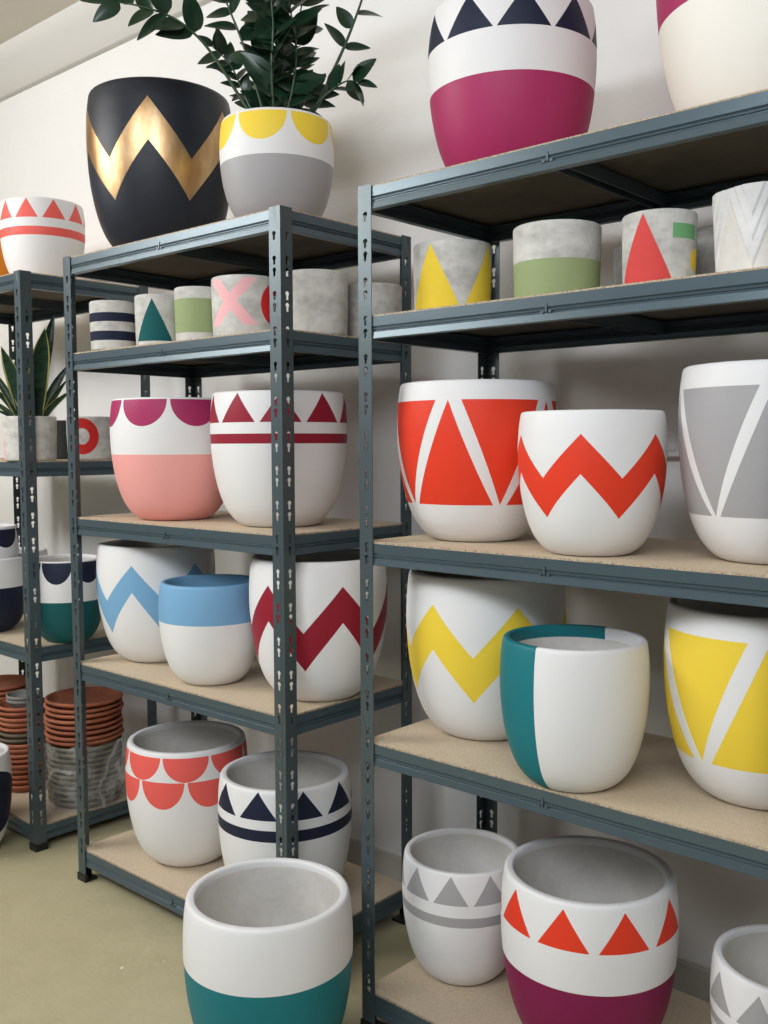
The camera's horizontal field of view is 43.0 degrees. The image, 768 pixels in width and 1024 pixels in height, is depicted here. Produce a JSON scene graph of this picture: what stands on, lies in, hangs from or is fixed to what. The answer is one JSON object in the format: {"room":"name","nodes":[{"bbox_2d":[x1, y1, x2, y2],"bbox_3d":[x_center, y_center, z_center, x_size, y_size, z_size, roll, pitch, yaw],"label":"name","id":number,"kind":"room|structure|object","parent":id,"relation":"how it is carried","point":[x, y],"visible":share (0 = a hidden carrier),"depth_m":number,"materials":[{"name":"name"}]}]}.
{"room":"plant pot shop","nodes":[
{"label":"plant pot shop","id":0,"kind":"room"},
{"bbox_2d":[0,0,79,44],"bbox_3d":[-1.238,-1.746,1.535,13.000,0.176,3.060,3,5,41],"label":"ceiling","id":1,"kind":"structure","parent":0,"point":[16,16],"depth_m":3.51,"materials":[{"name":"beige paint"}]},
{"bbox_2d":[0,813,415,1023],"bbox_3d":[-2.103,1.280,0.744,13.000,0.100,6.205,3,5,41],"label":"floor","id":2,"kind":"structure","parent":0,"point":[73,951],"depth_m":2.47,"materials":[{"name":"paint"}]},
{"bbox_2d":[0,743,11,841],"bbox_3d":[-1.301,0.909,3.064,0.250,0.315,0.250,3,5,41],"label":"plant pot","id":3,"kind":"object","parent":2,"relation":"on","point":[5,756],"visible":1,"depth_m":3.05,"materials":[{"name":"ceramic"}]},
{"bbox_2d":[0,270,156,852],"bbox_3d":[-1.276,0.137,3.469,0.919,1.800,0.459,3,5,42],"label":"shelving rack","id":4,"kind":"object","parent":2,"relation":"on","point":[27,298],"visible":0.62,"depth_m":3.06,"materials":[{"name":"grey metal"}]},
{"bbox_2d":[0,241,8,275],"bbox_3d":[-1.437,-0.888,3.428,0.260,0.255,0.260,3,5,41],"label":"plant pot","id":5,"kind":"object","parent":4,"relation":"on","point":[3,269],"visible":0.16,"depth_m":3.38,"materials":[{"name":"ceramic"}]},
{"bbox_2d":[0,553,26,631],"bbox_3d":[-1.346,0.276,3.306,0.271,0.252,0.271,3,5,41],"label":"plant pot","id":6,"kind":"object","parent":4,"relation":"on","point":[11,577],"visible":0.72,"depth_m":3.24,"materials":[{"name":"ceramic"}]},
{"bbox_2d":[0,523,18,558],"bbox_3d":[-1.346,0.171,3.314,0.200,0.250,0.200,3,5,41],"label":"plant pot","id":7,"kind":"object","parent":6,"relation":"in","point":[9,538],"visible":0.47,"depth_m":3.27,"materials":[{"name":"ceramic"}]},
{"bbox_2d":[12,777,48,791],"bbox_3d":[-1.258,0.950,3.426,0.166,0.026,0.166,1,4,24],"label":"saucer","id":8,"kind":"object","parent":4,"relation":"on","point":[14,788],"visible":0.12,"depth_m":3.35,"materials":[{"name":"ceramic"}]},
{"bbox_2d":[12,772,47,785],"bbox_3d":[-1.262,0.932,3.424,0.166,0.026,0.166,-1,3,-18],"label":"saucer","id":9,"kind":"object","parent":8,"relation":"on","point":[25,782],"visible":0.12,"depth_m":3.35,"materials":[{"name":"ceramic"}]},
{"bbox_2d":[12,767,47,780],"bbox_3d":[-1.261,0.913,3.422,0.166,0.026,0.166,-2,4,-25],"label":"saucer","id":10,"kind":"object","parent":9,"relation":"on","point":[25,777],"visible":0.21,"depth_m":3.35,"materials":[{"name":"ceramic"}]},
{"bbox_2d":[12,761,47,775],"bbox_3d":[-1.264,0.895,3.422,0.166,0.026,0.166,-2,3,-32],"label":"saucer","id":11,"kind":"object","parent":10,"relation":"on","point":[14,772],"visible":0.2,"depth_m":3.35,"materials":[{"name":"ceramic"}]},
{"bbox_2d":[12,756,47,769],"bbox_3d":[-1.262,0.877,3.417,0.166,0.026,0.166,-1,4,-20],"label":"saucer","id":12,"kind":"object","parent":11,"relation":"on","point":[22,767],"visible":0.21,"depth_m":3.34,"materials":[{"name":"ceramic"}]},
{"bbox_2d":[11,751,47,765],"bbox_3d":[-1.263,0.859,3.421,0.166,0.026,0.166,2,5,29],"label":"saucer","id":13,"kind":"object","parent":12,"relation":"on","point":[13,762],"visible":0.15,"depth_m":3.35,"materials":[{"name":"ceramic"}]},
{"bbox_2d":[11,746,46,759],"bbox_3d":[-1.262,0.841,3.419,0.166,0.026,0.166,-1,4,-9],"label":"saucer","id":14,"kind":"object","parent":13,"relation":"on","point":[13,757],"visible":0.17,"depth_m":3.34,"materials":[{"name":"ceramic"}]},
{"bbox_2d":[10,743,46,754],"bbox_3d":[-1.263,0.823,3.416,0.166,0.026,0.166,-1,3,-16],"label":"saucer","id":15,"kind":"object","parent":14,"relation":"on","point":[20,751],"visible":0.3,"depth_m":3.34,"materials":[{"name":"ceramic"}]},
{"bbox_2d":[0,736,46,749],"bbox_3d":[-1.261,0.805,3.412,0.166,0.026,0.166,-3,5,-43],"label":"saucer","id":16,"kind":"object","parent":15,"relation":"on","point":[11,747],"visible":0.2,"depth_m":3.34,"materials":[{"name":"ceramic"}]},
{"bbox_2d":[0,735,44,744],"bbox_3d":[-1.264,0.786,3.413,0.166,0.026,0.166,-1,5,-3],"label":"saucer","id":17,"kind":"object","parent":16,"relation":"on","point":[5,741],"visible":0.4,"depth_m":3.34,"materials":[{"name":"ceramic"}]},
{"bbox_2d":[0,728,44,739],"bbox_3d":[-1.262,0.768,3.411,0.166,0.026,0.166,-1,5,-23],"label":"saucer","id":18,"kind":"object","parent":17,"relation":"on","point":[5,736],"visible":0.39,"depth_m":3.34,"materials":[{"name":"ceramic"}]},
{"bbox_2d":[0,724,44,734],"bbox_3d":[-1.262,0.750,3.413,0.166,0.026,0.166,2,5,30],"label":"saucer","id":19,"kind":"object","parent":18,"relation":"on","point":[4,730],"visible":0.31,"depth_m":3.34,"materials":[{"name":"ceramic"}]},
{"bbox_2d":[0,720,39,728],"bbox_3d":[-1.262,0.732,3.411,0.166,0.026,0.166,0,4,-11],"label":"saucer","id":20,"kind":"object","parent":19,"relation":"on","point":[4,725],"visible":0.3,"depth_m":3.34,"materials":[{"name":"ceramic"}]},
{"bbox_2d":[0,710,44,723],"bbox_3d":[-1.262,0.714,3.406,0.166,0.026,0.166,-1,5,-18],"label":"saucer","id":21,"kind":"object","parent":20,"relation":"on","point":[4,720],"visible":0.29,"depth_m":3.33,"materials":[{"name":"ceramic"}]},
{"bbox_2d":[0,707,44,718],"bbox_3d":[-1.266,0.696,3.408,0.166,0.026,0.166,-4,5,-38],"label":"saucer","id":22,"kind":"object","parent":21,"relation":"on","point":[3,715],"visible":0.38,"depth_m":3.33,"materials":[{"name":"ceramic"}]},
{"bbox_2d":[0,697,44,712],"bbox_3d":[-1.261,0.677,3.406,0.166,0.026,0.166,1,5,19],"label":"saucer","id":23,"kind":"object","parent":22,"relation":"on","point":[4,706],"visible":0.36,"depth_m":3.33,"materials":[{"name":"ceramic"}]},
{"bbox_2d":[6,697,39,707],"bbox_3d":[-1.253,0.658,3.397,0.120,0.026,0.120,-1,4,-13],"label":"saucer","id":24,"kind":"object","parent":23,"relation":"on","point":[15,704],"visible":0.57,"depth_m":3.35,"materials":[{"name":"grey ceramic"}]},
{"bbox_2d":[6,689,38,700],"bbox_3d":[-1.253,0.644,3.396,0.120,0.026,0.120,-1,4,-16],"label":"saucer","id":25,"kind":"object","parent":24,"relation":"on","point":[17,695],"visible":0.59,"depth_m":3.42,"materials":[{"name":"grey ceramic"}]},
{"bbox_2d":[0,311,65,460],"bbox_3d":[-1.143,-0.397,3.052,0.310,0.471,0.162,-2,4,-23],"label":"potted plant","id":26,"kind":"object","parent":4,"relation":"on","point":[46,401],"visible":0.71,"depth_m":3.06,"materials":[{"name":"green plant"}]},
{"bbox_2d":[19,547,47,555],"bbox_3d":[-1.374,0.259,3.675,0.210,0.235,0.210,2,5,33],"label":"plant pot","id":27,"kind":"object","parent":4,"relation":"on","point":[42,551],"visible":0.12,"depth_m":3.67,"materials":[{"name":"ceramic"}]},
{"bbox_2d":[0,196,84,277],"bbox_3d":[-1.135,-0.883,3.249,0.270,0.268,0.270,3,5,41],"label":"plant pot","id":28,"kind":"object","parent":4,"relation":"on","point":[36,233],"visible":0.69,"depth_m":3.14,"materials":[{"name":"ceramic"}]},
{"bbox_2d":[56,420,67,458],"bbox_3d":[-1.105,-0.254,3.434,0.140,0.134,0.140,3,5,41],"label":"concrete pot","id":29,"kind":"object","parent":4,"relation":"on","point":[62,451],"visible":0.16,"depth_m":3.37,"materials":[{"name":"paint"}]},
{"bbox_2d":[32,554,100,642],"bbox_3d":[-1.022,0.279,3.143,0.240,0.265,0.240,-1,4,-5],"label":"plant pot","id":30,"kind":"object","parent":4,"relation":"on","point":[54,570],"visible":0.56,"depth_m":3.05,"materials":[{"name":"ceramic"}]},
{"bbox_2d":[48,788,121,808],"bbox_3d":[-1.010,0.958,3.298,0.238,0.026,0.238,0,4,-2],"label":"saucer","id":31,"kind":"object","parent":4,"relation":"on","point":[109,799],"visible":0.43,"depth_m":3.21,"materials":[{"name":"grey ceramic"}]},
{"bbox_2d":[48,782,121,802],"bbox_3d":[-1.010,0.940,3.296,0.239,0.026,0.239,0,4,6],"label":"saucer","id":32,"kind":"object","parent":31,"relation":"on","point":[110,793],"visible":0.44,"depth_m":3.21,"materials":[{"name":"grey ceramic"}]},
{"bbox_2d":[48,777,121,797],"bbox_3d":[-1.010,0.921,3.296,0.239,0.026,0.239,2,4,28],"label":"saucer","id":33,"kind":"object","parent":32,"relation":"on","point":[109,788],"visible":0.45,"depth_m":3.21,"materials":[{"name":"grey ceramic"}]},
{"bbox_2d":[49,771,122,791],"bbox_3d":[-1.007,0.903,3.294,0.240,0.026,0.240,0,4,10],"label":"saucer","id":34,"kind":"object","parent":33,"relation":"on","point":[109,783],"visible":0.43,"depth_m":3.20,"materials":[{"name":"grey ceramic"}]},
{"bbox_2d":[48,766,121,786],"bbox_3d":[-1.009,0.885,3.292,0.240,0.026,0.240,0,4,-1],"label":"saucer","id":35,"kind":"object","parent":34,"relation":"on","point":[51,778],"visible":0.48,"depth_m":3.20,"materials":[{"name":"grey ceramic"}]},
{"bbox_2d":[47,761,121,781],"bbox_3d":[-1.009,0.867,3.291,0.241,0.026,0.241,-1,4,-14],"label":"saucer","id":36,"kind":"object","parent":35,"relation":"on","point":[116,767],"visible":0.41,"depth_m":3.20,"materials":[{"name":"grey ceramic"}]},
{"bbox_2d":[47,757,120,775],"bbox_3d":[-1.011,0.849,3.290,0.242,0.026,0.242,-2,4,-24],"label":"saucer","id":37,"kind":"object","parent":36,"relation":"on","point":[49,766],"visible":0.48,"depth_m":3.20,"materials":[{"name":"grey ceramic"}]},
{"bbox_2d":[47,750,121,770],"bbox_3d":[-1.009,0.830,3.292,0.242,0.026,0.242,2,4,32],"label":"saucer","id":38,"kind":"object","parent":37,"relation":"on","point":[109,761],"visible":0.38,"depth_m":3.20,"materials":[{"name":"grey ceramic"}]},
{"bbox_2d":[47,745,121,764],"bbox_3d":[-1.007,0.812,3.288,0.243,0.026,0.243,1,5,25],"label":"saucer","id":39,"kind":"object","parent":38,"relation":"on","point":[109,756],"visible":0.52,"depth_m":3.20,"materials":[{"name":"grey ceramic"}]},
{"bbox_2d":[46,741,121,759],"bbox_3d":[-1.009,0.794,3.285,0.243,0.026,0.243,2,4,21],"label":"saucer","id":40,"kind":"object","parent":39,"relation":"on","point":[116,746],"visible":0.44,"depth_m":3.19,"materials":[{"name":"grey ceramic"}]},
{"bbox_2d":[46,735,121,753],"bbox_3d":[-1.010,0.776,3.287,0.244,0.026,0.244,3,5,33],"label":"saucer","id":41,"kind":"object","parent":40,"relation":"on","point":[107,746],"visible":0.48,"depth_m":3.20,"materials":[{"name":"grey ceramic"}]},
{"bbox_2d":[45,728,123,748],"bbox_3d":[-1.006,0.755,3.285,0.254,0.026,0.254,-4,4,-29],"label":"saucer","id":42,"kind":"object","parent":41,"relation":"on","point":[100,742],"visible":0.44,"depth_m":3.19,"materials":[{"name":"ceramic"}]},
{"bbox_2d":[44,724,122,742],"bbox_3d":[-1.009,0.737,3.278,0.254,0.026,0.254,2,5,23],"label":"saucer","id":43,"kind":"object","parent":42,"relation":"on","point":[53,737],"visible":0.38,"depth_m":3.18,"materials":[{"name":"ceramic"}]},
{"bbox_2d":[45,717,123,737],"bbox_3d":[-1.008,0.719,3.282,0.254,0.026,0.254,2,5,28],"label":"saucer","id":44,"kind":"object","parent":43,"relation":"on","point":[117,724],"visible":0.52,"depth_m":3.19,"materials":[{"name":"ceramic"}]},
{"bbox_2d":[44,713,121,731],"bbox_3d":[-1.011,0.701,3.278,0.254,0.026,0.254,-3,6,-43],"label":"saucer","id":45,"kind":"object","parent":44,"relation":"on","point":[112,722],"visible":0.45,"depth_m":3.18,"materials":[{"name":"ceramic"}]},
{"bbox_2d":[43,708,121,726],"bbox_3d":[-1.012,0.682,3.277,0.254,0.026,0.254,0,4,10],"label":"saucer","id":46,"kind":"object","parent":45,"relation":"on","point":[48,718],"visible":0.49,"depth_m":3.18,"materials":[{"name":"ceramic"}]},
{"bbox_2d":[45,701,123,720],"bbox_3d":[-1.005,0.664,3.278,0.254,0.026,0.254,-3,4,-26],"label":"saucer","id":47,"kind":"object","parent":46,"relation":"on","point":[109,712],"visible":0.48,"depth_m":3.18,"materials":[{"name":"ceramic"}]},
{"bbox_2d":[43,698,121,714],"bbox_3d":[-1.010,0.646,3.275,0.254,0.026,0.254,-3,6,-39],"label":"saucer","id":48,"kind":"object","parent":47,"relation":"on","point":[48,707],"visible":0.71,"depth_m":3.18,"materials":[{"name":"ceramic"}]},
{"bbox_2d":[44,686,122,709],"bbox_3d":[-1.007,0.628,3.274,0.254,0.026,0.254,2,4,28],"label":"saucer","id":49,"kind":"object","parent":48,"relation":"on","point":[96,697],"visible":0.86,"depth_m":3.30,"materials":[{"name":"ceramic"}]},
{"bbox_2d":[66,416,111,459],"bbox_3d":[-0.993,-0.251,3.316,0.166,0.143,0.166,3,5,41],"label":"concrete pot","id":50,"kind":"object","parent":4,"relation":"on","point":[94,431],"visible":0.5,"depth_m":3.24,"materials":[{"name":"paint"}]},
{"label":"saucer","id":51,"kind":"object","parent":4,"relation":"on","visible":0},
{"label":"saucer","id":52,"kind":"object","parent":51,"relation":"on","visible":0},
{"label":"saucer","id":53,"kind":"object","parent":52,"relation":"on","visible":0},
{"bbox_3d":[-1.456,0.871,3.729,0.220,0.026,0.220,0,4,6],"label":"saucer","id":54,"kind":"object","parent":53,"relation":"on","visible":0},
{"label":"saucer","id":55,"kind":"object","parent":54,"relation":"on","visible":0},
{"label":"saucer","id":56,"kind":"object","parent":55,"relation":"on","visible":0},
{"label":"saucer","id":57,"kind":"object","parent":56,"relation":"on","visible":0},
{"bbox_3d":[-1.459,0.793,3.725,0.220,0.026,0.220,2,4,32],"label":"saucer","id":58,"kind":"object","parent":57,"relation":"on","visible":0},
{"bbox_3d":[-1.458,0.774,3.722,0.220,0.026,0.220,-1,4,-10],"label":"saucer","id":59,"kind":"object","parent":58,"relation":"on","visible":0},
{"label":"saucer","id":60,"kind":"object","parent":59,"relation":"on","visible":0},
{"label":"saucer","id":61,"kind":"object","parent":60,"relation":"on","visible":0},
{"label":"saucer","id":62,"kind":"object","parent":61,"relation":"on","visible":0},
{"bbox_3d":[-1.463,0.696,3.715,0.220,0.026,0.220,3,5,40],"label":"saucer","id":63,"kind":"object","parent":62,"relation":"on","visible":0},
{"bbox_2d":[0,686,25,696],"bbox_3d":[-1.464,0.676,3.715,0.220,0.026,0.220,2,5,33],"label":"saucer","id":64,"kind":"object","parent":63,"relation":"on","point":[2,694],"visible":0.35,"depth_m":3.63,"materials":[{"name":"ceramic"}]},
{"bbox_2d":[0,674,28,691],"bbox_3d":[-1.460,0.657,3.712,0.220,0.026,0.220,-1,4,-9],"label":"saucer","id":65,"kind":"object","parent":64,"relation":"on","point":[8,682],"visible":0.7,"depth_m":3.77,"materials":[{"name":"ceramic"}]},
{"bbox_2d":[63,205,411,933],"bbox_3d":[-0.414,0.188,2.679,0.903,1.800,0.459,3,5,41],"label":"shelving rack","id":66,"kind":"object","parent":2,"relation":"on","point":[272,242],"visible":0.66,"depth_m":2.52,"materials":[{"name":"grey metal"}]},
{"bbox_2d":[89,300,135,350],"bbox_3d":[-0.750,-0.512,2.707,0.129,0.133,0.129,3,5,41],"label":"concrete pot","id":67,"kind":"object","parent":66,"relation":"on","point":[112,322],"visible":0.79,"depth_m":2.65,"materials":[{"name":"paint"}]},
{"bbox_2d":[134,294,175,344],"bbox_3d":[-0.599,-0.506,2.600,0.128,0.133,0.128,3,5,41],"label":"concrete pot","id":68,"kind":"object","parent":66,"relation":"on","point":[154,313],"visible":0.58,"depth_m":2.54,"materials":[{"name":"paint"}]},
{"bbox_2d":[96,539,215,662],"bbox_3d":[-0.669,0.257,2.875,0.342,0.342,0.342,3,5,41],"label":"plant pot","id":69,"kind":"object","parent":66,"relation":"on","point":[129,573],"visible":0.62,"depth_m":2.73,"materials":[{"name":"ceramic"}]},
{"bbox_2d":[86,77,230,246],"bbox_3d":[-0.625,-0.931,2.735,0.400,0.430,0.400,-4,5,-44],"label":"plant pot","id":70,"kind":"object","parent":66,"relation":"on","point":[152,143],"visible":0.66,"depth_m":2.57,"materials":[{"name":"ceramic"}]},
{"bbox_2d":[110,397,222,520],"bbox_3d":[-0.582,-0.146,2.704,0.340,0.329,0.340,3,5,41],"label":"plant pot","id":71,"kind":"object","parent":66,"relation":"on","point":[161,453],"visible":0.77,"depth_m":2.56,"materials":[{"name":"ceramic"}]},
{"bbox_2d":[125,720,247,866],"bbox_3d":[-0.563,0.813,2.799,0.344,0.346,0.344,-3,5,-34],"label":"plant pot","id":72,"kind":"object","parent":66,"relation":"on","point":[173,770],"visible":0.86,"depth_m":2.66,"materials":[{"name":"ceramic"}]},
{"bbox_2d":[174,286,212,340],"bbox_3d":[-0.476,-0.501,2.501,0.120,0.137,0.120,3,5,41],"label":"concrete pot","id":73,"kind":"object","parent":66,"relation":"on","point":[192,304],"visible":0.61,"depth_m":2.45,"materials":[{"name":"paint"}]},
{"bbox_2d":[158,574,255,685],"bbox_3d":[-0.459,0.314,2.590,0.271,0.267,0.271,3,5,41],"label":"plant pot","id":74,"kind":"object","parent":66,"relation":"on","point":[205,622],"visible":0.9,"depth_m":2.48,"materials":[{"name":"ceramic"}]},
{"bbox_2d":[80,0,381,216],"bbox_3d":[-0.332,-1.029,2.374,0.707,0.673,0.330,0,4,7],"label":"potted plant","id":75,"kind":"object","parent":66,"relation":"on","point":[274,151],"visible":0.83,"depth_m":2.28,"materials":[{"name":"green plant"}]},
{"bbox_2d":[211,274,276,335],"bbox_3d":[-0.347,-0.504,2.434,0.166,0.150,0.166,3,5,41],"label":"concrete pot","id":76,"kind":"object","parent":66,"relation":"on","point":[240,302],"visible":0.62,"depth_m":2.36,"materials":[{"name":"paint"}]},
{"bbox_2d":[210,390,346,527],"bbox_3d":[-0.265,-0.133,2.474,0.344,0.333,0.344,3,5,41],"label":"plant pot","id":77,"kind":"object","parent":66,"relation":"on","point":[240,421],"visible":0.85,"depth_m":2.34,"materials":[{"name":"ceramic"}]},
{"bbox_2d":[218,750,351,875],"bbox_3d":[-0.252,0.831,2.498,0.340,0.350,0.340,-1,4,-8],"label":"plant pot","id":78,"kind":"object","parent":66,"relation":"on","point":[246,790],"visible":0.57,"depth_m":2.38,"materials":[{"name":"ceramic"}]},
{"bbox_2d":[285,269,347,335],"bbox_3d":[-0.167,-0.499,2.363,0.162,0.150,0.162,3,5,41],"label":"concrete pot","id":79,"kind":"object","parent":66,"relation":"on","point":[320,296],"visible":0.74,"depth_m":2.29,"materials":[{"name":"paint"}]},
{"bbox_2d":[249,549,386,701],"bbox_3d":[-0.164,0.281,2.443,0.344,0.350,0.344,-3,5,-34],"label":"plant pot","id":80,"kind":"object","parent":66,"relation":"on","point":[328,582],"visible":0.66,"depth_m":2.30,"materials":[{"name":"ceramic"}]},
{"bbox_2d":[347,282,401,336],"bbox_3d":[-0.026,-0.500,2.465,0.144,0.136,0.144,3,5,41],"label":"concrete pot","id":81,"kind":"object","parent":66,"relation":"on","point":[386,297],"visible":0.47,"depth_m":2.41,"materials":[{"name":"paint"}]},
{"bbox_2d":[183,858,352,1023],"bbox_3d":[-0.237,0.956,2.009,0.346,0.360,0.346,-2,4,-25],"label":"plant pot","id":82,"kind":"object","parent":2,"relation":"on","point":[266,940],"visible":1,"depth_m":1.89,"materials":[{"name":"ceramic"}]},
{"bbox_2d":[358,88,767,1023],"bbox_3d":[0.439,0.236,1.933,0.913,1.800,0.459,3,5,42],"label":"shelving rack","id":83,"kind":"object","parent":2,"relation":"on","point":[682,158],"visible":0.73,"depth_m":1.89,"materials":[{"name":"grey metal"}]},
{"bbox_2d":[413,239,491,309],"bbox_3d":[0.144,-0.484,2.059,0.166,0.149,0.166,3,5,41],"label":"concrete pot","id":84,"kind":"object","parent":83,"relation":"on","point":[446,272],"visible":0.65,"depth_m":1.99,"materials":[{"name":"paint"}]},
{"bbox_2d":[402,828,517,985],"bbox_3d":[0.176,0.893,2.191,0.271,0.276,0.271,1,4,17],"label":"plant pot","id":85,"kind":"object","parent":83,"relation":"on","point":[452,877],"visible":0.81,"depth_m":2.09,"materials":[{"name":"ceramic"}]},
{"bbox_2d":[397,379,556,541],"bbox_3d":[0.198,-0.108,2.085,0.338,0.330,0.338,3,5,41],"label":"plant pot","id":86,"kind":"object","parent":83,"relation":"on","point":[458,438],"visible":0.86,"depth_m":1.94,"materials":[{"name":"ceramic"}]},
{"bbox_2d":[406,569,565,740],"bbox_3d":[0.223,0.303,2.147,0.348,0.356,0.348,-1,4,-8],"label":"plant pot","id":87,"kind":"object","parent":83,"relation":"on","point":[457,624],"visible":0.67,"depth_m":2.00,"materials":[{"name":"ceramic"}]},
{"bbox_2d":[428,0,596,166],"bbox_3d":[0.261,-0.840,2.002,0.342,0.342,0.342,3,5,41],"label":"plant pot","id":88,"kind":"object","parent":83,"relation":"on","point":[504,76],"visible":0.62,"depth_m":1.86,"materials":[{"name":"ceramic"}]},
{"bbox_2d":[513,219,601,296],"bbox_3d":[0.329,-0.467,1.854,0.166,0.141,0.166,3,5,41],"label":"concrete pot","id":89,"kind":"object","parent":83,"relation":"on","point":[553,255],"visible":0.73,"depth_m":1.78,"materials":[{"name":"paint"}]},
{"bbox_2d":[500,624,649,792],"bbox_3d":[0.354,0.367,1.820,0.274,0.272,0.274,3,5,41],"label":"plant pot","id":90,"kind":"object","parent":83,"relation":"on","point":[575,697],"visible":1,"depth_m":1.71,"materials":[{"name":"ceramic"}]},
{"bbox_2d":[501,835,678,1023],"bbox_3d":[0.403,0.874,1.927,0.342,0.350,0.342,-1,4,-5],"label":"plant pot","id":91,"kind":"object","parent":83,"relation":"on","point":[590,924],"visible":1,"depth_m":1.80,"materials":[{"name":"ceramic"}]},
{"bbox_2d":[518,409,667,556],"bbox_3d":[0.383,-0.054,1.804,0.270,0.261,0.270,3,5,41],"label":"plant pot","id":92,"kind":"object","parent":83,"relation":"on","point":[592,481],"visible":1,"depth_m":1.70,"materials":[{"name":"ceramic"}]},
{"bbox_2d":[613,246,622,284],"bbox_3d":[0.527,-0.467,1.961,0.129,0.125,0.129,3,5,41],"label":"concrete pot","id":93,"kind":"object","parent":83,"relation":"on","point":[617,255],"visible":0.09,"depth_m":1.94,"materials":[{"name":"paint"}]},
{"bbox_2d":[622,208,697,283],"bbox_3d":[0.488,-0.455,1.728,0.129,0.134,0.129,3,5,41],"label":"concrete pot","id":94,"kind":"object","parent":83,"relation":"on","point":[660,243],"visible":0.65,"depth_m":1.67,"materials":[{"name":"paint"}]},
{"bbox_2d":[696,226,715,274],"bbox_3d":[0.647,-0.467,1.862,0.124,0.137,0.124,3,5,41],"label":"concrete pot","id":95,"kind":"object","parent":83,"relation":"on","point":[705,258],"visible":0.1,"depth_m":1.82,"materials":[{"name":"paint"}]},
{"bbox_2d":[656,0,767,110],"bbox_3d":[0.705,-0.876,1.714,0.452,0.450,0.452,3,5,41],"label":"plant pot","id":96,"kind":"object","parent":83,"relation":"on","point":[712,50],"visible":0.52,"depth_m":1.62,"materials":[{"name":"ceramic"}]},
{"bbox_2d":[664,597,767,809],"bbox_3d":[0.677,0.335,1.745,0.342,0.345,0.342,2,5,30],"label":"plant pot","id":97,"kind":"object","parent":83,"relation":"on","point":[716,653],"visible":0.96,"depth_m":1.64,"materials":[{"name":"ceramic"}]},
{"bbox_2d":[678,359,767,564],"bbox_3d":[0.672,-0.083,1.677,0.320,0.334,0.320,-4,5,-44],"label":"plant pot","id":98,"kind":"object","parent":83,"relation":"on","point":[723,409],"visible":1,"depth_m":1.58,"materials":[{"name":"ceramic"}]},
{"bbox_2d":[710,924,767,1023],"bbox_3d":[0.721,0.925,1.733,0.271,0.271,0.271,3,5,41],"label":"plant pot","id":99,"kind":"object","parent":83,"relation":"on","point":[739,963],"visible":1,"depth_m":1.73,"materials":[{"name":"ceramic"}]},
{"bbox_2d":[712,181,767,271],"bbox_3d":[0.627,-0.451,1.600,0.165,0.141,0.170,3,5,41],"label":"concrete pot","id":100,"kind":"object","parent":83,"relation":"on","point":[740,213],"visible":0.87,"depth_m":1.55,"materials":[{"name":"white concrete"}]},
{"bbox_2d":[0,0,767,966],"bbox_3d":[-0.094,-0.431,2.924,13.000,3.000,0.100,3,5,41],"label":"wall","id":101,"kind":"structure","parent":0,"point":[43,153],"depth_m":2.76,"materials":[{"name":"white paint"}]},
{"bbox_2d":[0,0,211,101],"bbox_3d":[-0.183,-1.754,2.737,13.000,0.235,0.155,3,5,41],"label":"cove","id":102,"kind":"object","parent":101,"relation":"attached to","point":[69,38],"depth_m":3.63,"materials":[{"name":"white paint"}]},
{"bbox_2d":[121,755,710,1002],"bbox_3d":[-0.126,1.029,2.983,13.000,0.078,0.012,3,5,41],"label":"baseboard","id":103,"kind":"structure","parent":101,"relation":"attached to","point":[692,978],"depth_m":2.27,"materials":[{"name":"beige paint"}]},
{"bbox_2d":[667,424,678,456],"bbox_3d":[0.643,-0.162,2.204,0.080,0.072,0.036,3,5,41],"label":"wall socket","id":104,"kind":"object","parent":101,"relation":"attached to","point":[672,429],"visible":0.26,"depth_m":2.18,"materials":[{"name":"white plastic"}]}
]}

